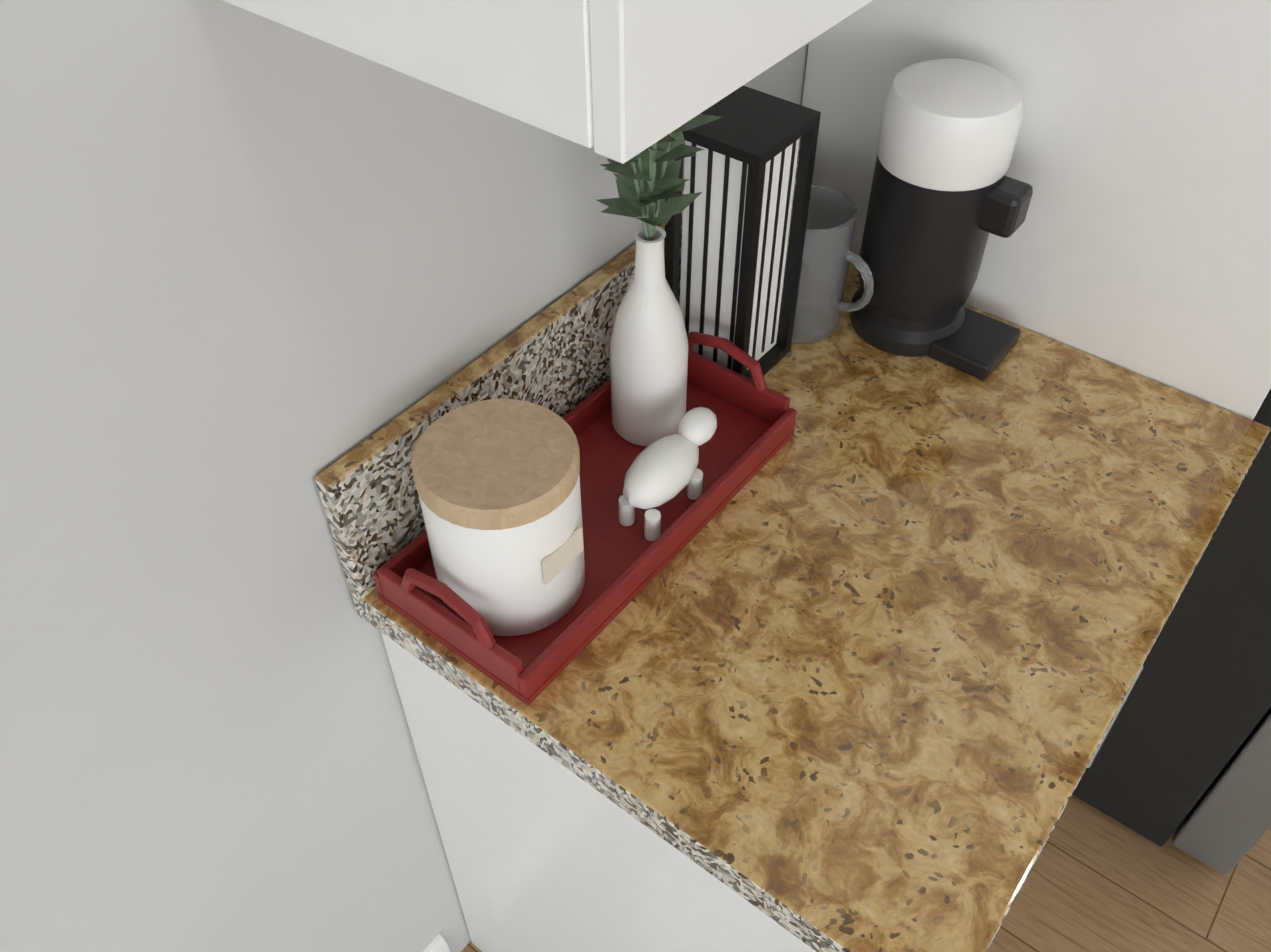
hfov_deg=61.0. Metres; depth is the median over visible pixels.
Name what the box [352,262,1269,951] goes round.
countertop
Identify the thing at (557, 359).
backsplash
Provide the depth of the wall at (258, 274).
0.85 m
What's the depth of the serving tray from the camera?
1.06 m
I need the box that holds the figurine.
[618,407,716,540]
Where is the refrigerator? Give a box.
[1072,389,1270,874]
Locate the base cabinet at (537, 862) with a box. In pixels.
[383,640,801,951]
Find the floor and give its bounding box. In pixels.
[461,795,1270,951]
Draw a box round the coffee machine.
[850,58,1032,379]
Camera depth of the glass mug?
1.23 m
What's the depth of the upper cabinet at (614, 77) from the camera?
0.52 m
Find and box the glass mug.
[777,185,873,343]
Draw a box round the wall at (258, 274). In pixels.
[0,0,808,951]
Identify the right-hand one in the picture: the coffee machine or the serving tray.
the coffee machine
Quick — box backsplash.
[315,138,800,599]
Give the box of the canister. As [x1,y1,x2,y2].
[412,399,584,635]
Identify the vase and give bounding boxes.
[593,114,721,445]
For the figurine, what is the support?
on the serving tray
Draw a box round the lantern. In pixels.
[664,86,820,378]
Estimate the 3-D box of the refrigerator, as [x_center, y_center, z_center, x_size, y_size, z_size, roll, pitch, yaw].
[0.905,-0.378,1.534,0.938,1.768,0.928,29,53,26]
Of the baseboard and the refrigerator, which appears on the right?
the refrigerator
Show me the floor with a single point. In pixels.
(1096, 880)
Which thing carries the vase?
on the serving tray
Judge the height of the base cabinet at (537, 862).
0.874 m
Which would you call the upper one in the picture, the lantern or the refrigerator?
the lantern
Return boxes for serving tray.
[373,331,796,705]
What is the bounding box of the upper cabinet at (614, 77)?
[222,0,933,163]
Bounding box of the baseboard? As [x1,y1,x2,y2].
[423,934,449,951]
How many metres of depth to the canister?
0.90 m

